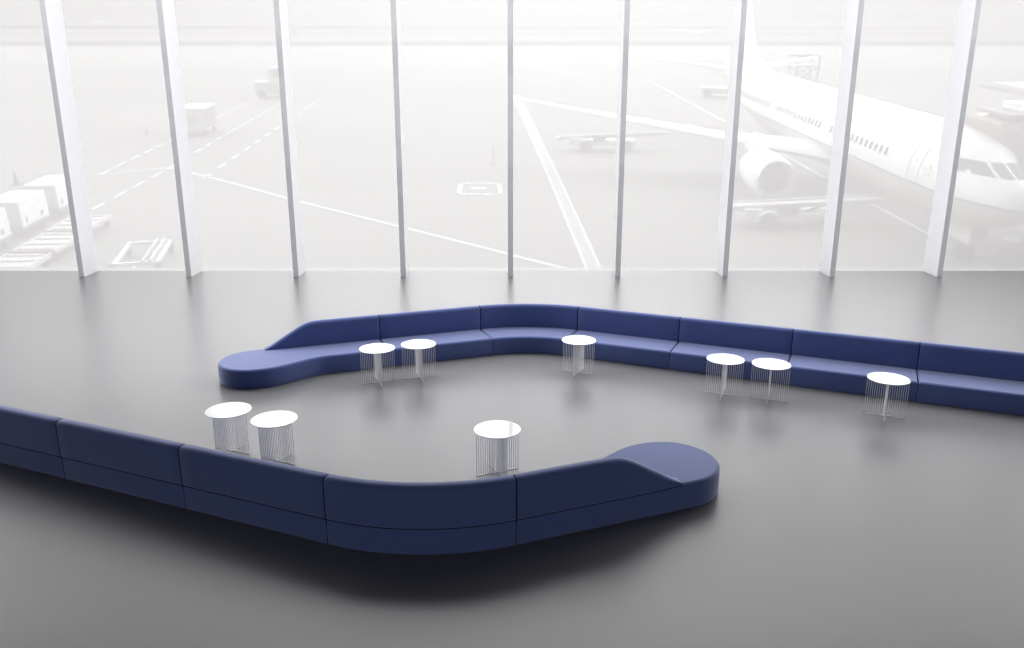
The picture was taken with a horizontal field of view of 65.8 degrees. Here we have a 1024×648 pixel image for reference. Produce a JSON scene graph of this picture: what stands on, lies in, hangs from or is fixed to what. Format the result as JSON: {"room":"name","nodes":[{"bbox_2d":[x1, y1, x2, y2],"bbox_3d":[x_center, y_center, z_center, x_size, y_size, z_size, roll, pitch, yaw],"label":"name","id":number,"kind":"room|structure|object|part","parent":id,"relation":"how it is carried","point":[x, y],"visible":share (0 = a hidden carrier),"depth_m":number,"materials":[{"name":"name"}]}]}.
{"room":"airport terminal","nodes":[
{"label":"airport terminal","id":0,"kind":"room"},
{"bbox_2d":[0,271,1023,647],"bbox_3d":[0.000,3.389,7.765,54.400,0.700,37.220,0,15,0],"label":"floor","id":1,"kind":"structure","parent":0,"point":[829,523],"depth_m":11.29,"materials":[{"name":"grey concrete"}]},
{"bbox_2d":[0,405,65,478],"bbox_3d":[-7.016,1.511,11.682,2.192,0.867,0.952,6,16,22],"label":"sofa section","id":2,"kind":"object","parent":1,"relation":"on","point":[29,440],"visible":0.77,"depth_m":11.06,"materials":[{"name":"blue fabric"}]},
{"bbox_3d":[-7.166,1.439,11.297,2.184,0.526,0.184,6,16,22],"label":"backrest","id":3,"kind":"part","parent":2,"relation":"part of","materials":[{"name":"blue fabric"}]},
{"bbox_3d":[-7.014,1.752,11.753,2.192,0.364,0.941,6,16,22],"label":"seat","id":4,"kind":"part","parent":2,"relation":"part of","materials":[{"name":"blue fabric"}]},
{"bbox_2d":[0,0,77,270],"bbox_3d":[-14.851,-8.197,23.383,3.282,13.494,0.025,0,15,0],"label":"window","id":5,"kind":"structure","parent":1,"relation":"on","point":[36,234],"depth_m":24.25,"materials":[{"name":"clear glass"}]},
{"bbox_2d":[39,0,97,276],"bbox_3d":[-13.206,-8.076,22.947,0.160,13.500,0.860,0,15,0],"label":"column","id":6,"kind":"structure","parent":1,"relation":"on","point":[51,10],"depth_m":23.49,"materials":[{"name":"white metal"}]},
{"bbox_2d":[56,419,185,508],"bbox_3d":[-5.005,1.734,10.857,2.192,0.867,0.952,6,16,22],"label":"sofa section","id":7,"kind":"object","parent":1,"relation":"on","point":[138,465],"visible":0.88,"depth_m":10.40,"materials":[{"name":"blue fabric"}]},
{"bbox_3d":[-5.003,1.975,10.927,2.192,0.364,0.941,6,16,22],"label":"seat","id":8,"kind":"part","parent":7,"relation":"part of","materials":[{"name":"blue fabric"}]},
{"bbox_2d":[61,0,185,270],"bbox_3d":[-11.560,-8.197,23.383,3.282,13.494,0.025,0,15,0],"label":"window","id":9,"kind":"structure","parent":1,"relation":"on","point":[114,46],"depth_m":24.04,"materials":[{"name":"clear glass"}]},
{"bbox_2d":[156,0,201,276],"bbox_3d":[-9.915,-8.076,22.947,0.160,13.500,0.860,0,15,0],"label":"column","id":10,"kind":"structure","parent":1,"relation":"on","point":[166,17],"depth_m":23.49,"materials":[{"name":"white metal"}]},
{"bbox_2d":[205,402,251,453],"bbox_3d":[-4.201,1.589,11.811,0.660,0.660,0.660,6,16,21],"label":"side table","id":11,"kind":"object","parent":1,"relation":"on","point":[227,410],"visible":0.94,"depth_m":11.76,"materials":[{"name":"white paint"}]},
{"bbox_3d":[-4.201,1.595,11.813,0.006,0.648,0.636,6,16,21],"label":"wire leg","id":12,"kind":"part","parent":11,"relation":"part of","materials":[{"name":"silver metal"}]},
{"bbox_3d":[-4.201,1.595,11.813,0.636,0.648,0.006,6,16,21],"label":"wire leg","id":13,"kind":"part","parent":11,"relation":"part of","materials":[{"name":"silver metal"}]},
{"bbox_2d":[174,0,292,270],"bbox_3d":[-8.271,-8.197,23.383,3.282,13.494,0.025,0,15,0],"label":"window","id":14,"kind":"structure","parent":1,"relation":"on","point":[228,48],"depth_m":24.04,"materials":[{"name":"clear glass"}]},
{"bbox_2d":[179,444,328,543],"bbox_3d":[-2.994,1.958,10.032,2.192,0.867,0.952,6,16,22],"label":"sofa section","id":15,"kind":"object","parent":1,"relation":"on","point":[287,499],"visible":0.86,"depth_m":9.58,"materials":[{"name":"blue fabric"}]},
{"bbox_3d":[-2.991,2.199,10.102,2.192,0.364,0.941,6,16,22],"label":"seat","id":16,"kind":"part","parent":15,"relation":"part of","materials":[{"name":"blue fabric"}]},
{"bbox_2d":[250,410,297,464],"bbox_3d":[-3.419,1.682,11.470,0.660,0.660,0.660,7,17,24],"label":"side table","id":17,"kind":"object","parent":1,"relation":"on","point":[271,419],"visible":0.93,"depth_m":11.42,"materials":[{"name":"white paint"}]},
{"bbox_3d":[-3.419,1.687,11.472,0.006,0.648,0.636,7,17,24],"label":"wire leg","id":18,"kind":"part","parent":17,"relation":"part of","materials":[{"name":"silver metal"}]},
{"bbox_3d":[-3.419,1.687,11.472,0.636,0.648,0.006,7,17,24],"label":"wire leg","id":19,"kind":"part","parent":17,"relation":"part of","materials":[{"name":"silver metal"}]},
{"bbox_2d":[273,0,305,276],"bbox_3d":[-6.625,-8.076,22.947,0.160,13.500,0.860,0,15,0],"label":"column","id":20,"kind":"structure","parent":1,"relation":"on","point":[280,6],"depth_m":23.40,"materials":[{"name":"white metal"}]},
{"bbox_2d":[218,314,388,388],"bbox_3d":[-4.031,0.517,15.355,3.183,0.867,1.354,-6,16,-20],"label":"sofa section","id":21,"kind":"object","parent":1,"relation":"on","point":[322,346],"visible":0.95,"depth_m":15.47,"materials":[{"name":"blue fabric"}]},
{"bbox_3d":[-4.029,0.761,15.415,3.183,0.364,1.343,-6,16,-20],"label":"seat","id":22,"kind":"part","parent":21,"relation":"part of","materials":[{"name":"blue fabric"}]},
{"bbox_3d":[-3.824,0.169,15.990,2.288,0.526,0.184,-6,16,-20],"label":"backrest","id":23,"kind":"part","parent":21,"relation":"part of","materials":[{"name":"blue fabric"}]},
{"bbox_2d":[287,0,399,270],"bbox_3d":[-4.981,-8.197,23.383,3.282,13.494,0.025,0,15,0],"label":"window","id":24,"kind":"structure","parent":1,"relation":"on","point":[341,50],"depth_m":24.04,"materials":[{"name":"clear glass"}]},
{"bbox_2d":[359,343,394,386],"bbox_3d":[-2.515,0.768,14.847,0.660,0.660,0.660,-6,16,-21],"label":"side table","id":25,"kind":"object","parent":1,"relation":"on","point":[376,349],"visible":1,"depth_m":14.80,"materials":[{"name":"white paint"}]},
{"bbox_3d":[-2.515,0.773,14.848,0.006,0.648,0.636,-6,16,-21],"label":"wire leg","id":26,"kind":"part","parent":25,"relation":"part of","materials":[{"name":"white metal"}]},
{"bbox_2d":[390,0,408,276],"bbox_3d":[-3.336,-8.076,22.947,0.160,13.500,0.860,0,15,0],"label":"column","id":27,"kind":"structure","parent":1,"relation":"on","point":[395,4],"depth_m":23.33,"materials":[{"name":"white metal"}]},
{"bbox_2d":[401,339,435,381],"bbox_3d":[-1.775,0.697,15.108,0.660,0.660,0.660,-5,16,-18],"label":"side table","id":28,"kind":"object","parent":1,"relation":"on","point":[417,345],"visible":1,"depth_m":15.06,"materials":[{"name":"white paint"}]},
{"bbox_3d":[-1.775,0.703,15.110,0.006,0.648,0.636,-5,16,-18],"label":"wire leg","id":29,"kind":"part","parent":28,"relation":"part of","materials":[{"name":"white metal"}]},
{"bbox_2d":[324,474,515,554],"bbox_3d":[-1.056,2.101,9.501,2.222,0.867,1.096,0,15,1],"label":"sofa section","id":30,"kind":"object","parent":1,"relation":"on","point":[388,517],"visible":1,"depth_m":9.04,"materials":[{"name":"blue fabric"}]},
{"bbox_3d":[-1.060,2.030,9.114,2.217,0.526,0.386,0,15,1],"label":"backrest","id":31,"kind":"part","parent":30,"relation":"part of","materials":[{"name":"blue fabric"}]},
{"bbox_3d":[-1.056,2.342,9.572,2.213,0.364,1.085,0,15,1],"label":"seat","id":32,"kind":"part","parent":30,"relation":"part of","materials":[{"name":"blue fabric"}]},
{"bbox_2d":[378,305,491,366],"bbox_3d":[-1.597,0.219,16.456,2.192,0.867,0.952,-6,16,-20],"label":"sofa section","id":33,"kind":"object","parent":1,"relation":"on","point":[456,333],"visible":0.86,"depth_m":16.47,"materials":[{"name":"blue fabric"}]},
{"bbox_3d":[-1.733,-0.039,16.758,2.184,0.526,0.184,-6,16,-20],"label":"backrest","id":34,"kind":"part","parent":33,"relation":"part of","materials":[{"name":"blue fabric"}]},
{"bbox_3d":[-1.595,0.463,16.516,2.192,0.364,0.941,-6,16,-20],"label":"seat","id":35,"kind":"part","parent":33,"relation":"part of","materials":[{"name":"blue fabric"}]},
{"bbox_2d":[400,0,507,270],"bbox_3d":[-1.690,-8.197,23.383,3.282,13.494,0.025,0,15,0],"label":"window","id":36,"kind":"structure","parent":1,"relation":"on","point":[455,52],"depth_m":24.04,"materials":[{"name":"clear glass"}]},
{"bbox_2d":[474,420,520,475],"bbox_3d":[-0.205,1.780,11.107,0.660,0.660,0.660,-6,16,-23],"label":"side table","id":37,"kind":"object","parent":1,"relation":"on","point":[492,430],"visible":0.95,"depth_m":11.04,"materials":[{"name":"white paint"}]},
{"bbox_3d":[-0.205,1.786,11.109,0.636,0.648,0.006,-6,16,-23],"label":"wire leg","id":38,"kind":"part","parent":37,"relation":"part of","materials":[{"name":"silver metal"}]},
{"bbox_3d":[-0.205,1.786,11.109,0.006,0.648,0.636,-6,16,-23],"label":"wire leg","id":39,"kind":"part","parent":37,"relation":"part of","materials":[{"name":"silver metal"}]},
{"bbox_2d":[508,0,512,276],"bbox_3d":[-0.045,-8.076,22.947,0.160,13.500,0.860,0,15,0],"label":"column","id":40,"kind":"structure","parent":1,"relation":"on","point":[510,2],"depth_m":23.21,"materials":[{"name":"white metal"}]},
{"bbox_2d":[479,303,579,355],"bbox_3d":[0.360,0.095,16.914,2.222,0.867,1.096,0,15,2],"label":"sofa section","id":41,"kind":"object","parent":1,"relation":"on","point":[514,327],"visible":0.97,"depth_m":17.08,"materials":[{"name":"blue fabric"}]},
{"bbox_3d":[0.360,0.339,16.974,2.213,0.364,1.085,0,15,2],"label":"seat","id":42,"kind":"part","parent":41,"relation":"part of","materials":[{"name":"blue fabric"}]},
{"bbox_3d":[0.371,-0.162,17.212,2.217,0.526,0.386,0,15,2],"label":"backrest","id":43,"kind":"part","parent":41,"relation":"part of","materials":[{"name":"blue fabric"}]},
{"bbox_2d":[513,0,620,270],"bbox_3d":[1.599,-8.197,23.383,3.282,13.494,0.025,0,15,0],"label":"window","id":44,"kind":"structure","parent":1,"relation":"on","point":[566,52],"depth_m":24.04,"materials":[{"name":"clear glass"}]},
{"bbox_2d":[562,335,595,376],"bbox_3d":[1.290,0.625,15.376,0.660,0.660,0.660,7,17,24],"label":"side table","id":45,"kind":"object","parent":1,"relation":"on","point":[574,340],"visible":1,"depth_m":15.32,"materials":[{"name":"white paint"}]},
{"bbox_3d":[1.290,0.630,15.377,0.006,0.648,0.636,7,17,24],"label":"wire leg","id":46,"kind":"part","parent":45,"relation":"part of","materials":[{"name":"white metal"}]},
{"bbox_2d":[513,442,719,544],"bbox_3d":[1.275,1.870,10.356,3.183,0.867,1.354,-6,16,-21],"label":"sofa section","id":47,"kind":"object","parent":1,"relation":"on","point":[642,480],"visible":0.96,"depth_m":9.65,"materials":[{"name":"blue fabric"}]},
{"bbox_3d":[1.082,1.891,9.628,2.288,0.526,0.184,-6,16,-21],"label":"backrest","id":48,"kind":"part","parent":47,"relation":"part of","materials":[{"name":"blue fabric"}]},
{"bbox_2d":[612,0,629,276],"bbox_3d":[3.244,-8.076,22.947,0.160,13.500,0.860,0,15,0],"label":"column","id":49,"kind":"structure","parent":1,"relation":"on","point":[625,4],"depth_m":23.32,"materials":[{"name":"white metal"}]},
{"bbox_2d":[565,306,680,368],"bbox_3d":[2.286,0.249,16.346,2.192,0.867,0.952,7,17,23],"label":"sofa section","id":50,"kind":"object","parent":1,"relation":"on","point":[627,337],"visible":0.88,"depth_m":16.28,"materials":[{"name":"blue fabric"}]},
{"bbox_3d":[2.284,0.492,16.406,2.192,0.364,0.941,7,17,23],"label":"seat","id":51,"kind":"part","parent":50,"relation":"part of","materials":[{"name":"blue fabric"}]},
{"bbox_3d":[2.443,-0.007,16.639,2.184,0.526,0.184,7,17,23],"label":"backrest","id":52,"kind":"part","parent":50,"relation":"part of","materials":[{"name":"blue fabric"}]},
{"bbox_2d":[621,0,733,270],"bbox_3d":[4.889,-8.197,23.383,3.282,13.494,0.025,0,15,0],"label":"window","id":53,"kind":"structure","parent":1,"relation":"on","point":[679,52],"depth_m":24.04,"materials":[{"name":"clear glass"}]},
{"bbox_2d":[705,353,744,398],"bbox_3d":[3.808,0.940,14.210,0.660,0.660,0.660,6,16,22],"label":"side table","id":54,"kind":"object","parent":1,"relation":"on","point":[723,359],"visible":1,"depth_m":14.16,"materials":[{"name":"white paint"}]},
{"bbox_3d":[3.808,0.946,14.211,0.006,0.648,0.636,6,16,22],"label":"wire leg","id":55,"kind":"part","parent":54,"relation":"part of","materials":[{"name":"silver metal"}]},
{"bbox_2d":[669,317,793,383],"bbox_3d":[4.280,0.483,15.481,2.192,0.867,0.952,7,17,23],"label":"sofa section","id":56,"kind":"object","parent":1,"relation":"on","point":[699,338],"visible":0.89,"depth_m":15.51,"materials":[{"name":"blue fabric"}]},
{"bbox_3d":[4.278,0.726,15.542,2.192,0.364,0.941,7,17,23],"label":"seat","id":57,"kind":"part","parent":56,"relation":"part of","materials":[{"name":"blue fabric"}]},
{"bbox_3d":[4.437,0.227,15.775,2.184,0.526,0.184,7,17,23],"label":"backrest","id":58,"kind":"part","parent":56,"relation":"part of","materials":[{"name":"blue fabric"}]},
{"bbox_2d":[715,0,747,276],"bbox_3d":[6.535,-8.076,22.947,0.160,13.500,0.860,0,15,0],"label":"column","id":59,"kind":"structure","parent":1,"relation":"on","point":[740,6],"depth_m":23.41,"materials":[{"name":"white metal"}]},
{"bbox_2d":[728,0,846,270],"bbox_3d":[8.180,-8.197,23.383,3.282,13.494,0.025,0,15,0],"label":"window","id":60,"kind":"structure","parent":59,"relation":"attached to","point":[793,48],"depth_m":24.04,"materials":[{"name":"clear glass"}]},
{"bbox_2d":[750,358,790,402],"bbox_3d":[4.537,1.014,13.936,0.660,0.660,0.660,6,16,21],"label":"side table","id":61,"kind":"object","parent":1,"relation":"on","point":[770,364],"visible":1,"depth_m":13.89,"materials":[{"name":"white paint"}]},
{"bbox_3d":[4.537,1.020,13.937,0.006,0.648,0.636,6,16,21],"label":"wire leg","id":62,"kind":"part","parent":61,"relation":"part of","materials":[{"name":"silver metal"}]},
{"bbox_2d":[819,0,864,276],"bbox_3d":[9.825,-8.076,22.947,0.160,13.500,0.860,0,15,0],"label":"column","id":63,"kind":"structure","parent":1,"relation":"on","point":[854,9],"depth_m":23.42,"materials":[{"name":"white metal"}]},
{"bbox_2d":[785,328,919,400],"bbox_3d":[6.274,0.717,14.617,2.192,0.867,0.952,7,17,23],"label":"sofa section","id":64,"kind":"object","parent":1,"relation":"on","point":[840,362],"visible":0.95,"depth_m":14.62,"materials":[{"name":"blue fabric"}]},
{"bbox_3d":[6.271,0.960,14.678,2.192,0.364,0.941,7,17,23],"label":"seat","id":65,"kind":"part","parent":64,"relation":"part of","materials":[{"name":"blue fabric"}]},
{"bbox_3d":[6.431,0.461,14.911,2.184,0.526,0.184,7,17,23],"label":"backrest","id":66,"kind":"part","parent":64,"relation":"part of","materials":[{"name":"blue fabric"}]},
{"bbox_2d":[863,372,910,421],"bbox_3d":[6.234,1.217,13.187,0.660,0.660,0.660,6,16,22],"label":"side table","id":67,"kind":"object","parent":1,"relation":"on","point":[885,378],"visible":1,"depth_m":13.14,"materials":[{"name":"white paint"}]},
{"bbox_3d":[6.234,1.223,13.189,0.006,0.648,0.636,6,16,22],"label":"wire leg","id":68,"kind":"part","parent":67,"relation":"part of","materials":[{"name":"silver metal"}]},
{"bbox_2d":[835,0,959,270],"bbox_3d":[11.470,-8.197,23.383,3.282,13.494,0.025,0,15,0],"label":"window","id":69,"kind":"structure","parent":1,"relation":"on","point":[907,46],"depth_m":24.04,"materials":[{"name":"clear glass"}]},
{"bbox_2d":[923,0,981,276],"bbox_3d":[13.114,-8.076,22.947,0.160,13.500,0.860,0,15,0],"label":"column","id":70,"kind":"structure","parent":1,"relation":"on","point":[969,10],"depth_m":23.48,"materials":[{"name":"white metal"}]},
{"bbox_2d":[916,341,1023,415],"bbox_3d":[8.267,0.950,13.753,2.192,0.867,0.952,7,17,23],"label":"sofa section","id":71,"kind":"object","parent":1,"relation":"on","point":[986,379],"visible":0.9,"depth_m":13.82,"materials":[{"name":"blue fabric"}]},
{"bbox_3d":[8.265,1.194,13.814,2.192,0.364,0.941,7,17,23],"label":"seat","id":72,"kind":"part","parent":71,"relation":"part of","materials":[{"name":"blue fabric"}]},
{"bbox_3d":[8.425,0.695,14.046,2.184,0.526,0.184,7,17,23],"label":"backrest","id":73,"kind":"part","parent":71,"relation":"part of","materials":[{"name":"blue fabric"}]},
{"bbox_2d":[943,0,1023,270],"bbox_3d":[14.759,-8.197,23.383,3.282,13.494,0.025,0,15,0],"label":"window","id":74,"kind":"structure","parent":1,"relation":"on","point":[986,232],"depth_m":24.23,"materials":[{"name":"clear glass"}]}
]}

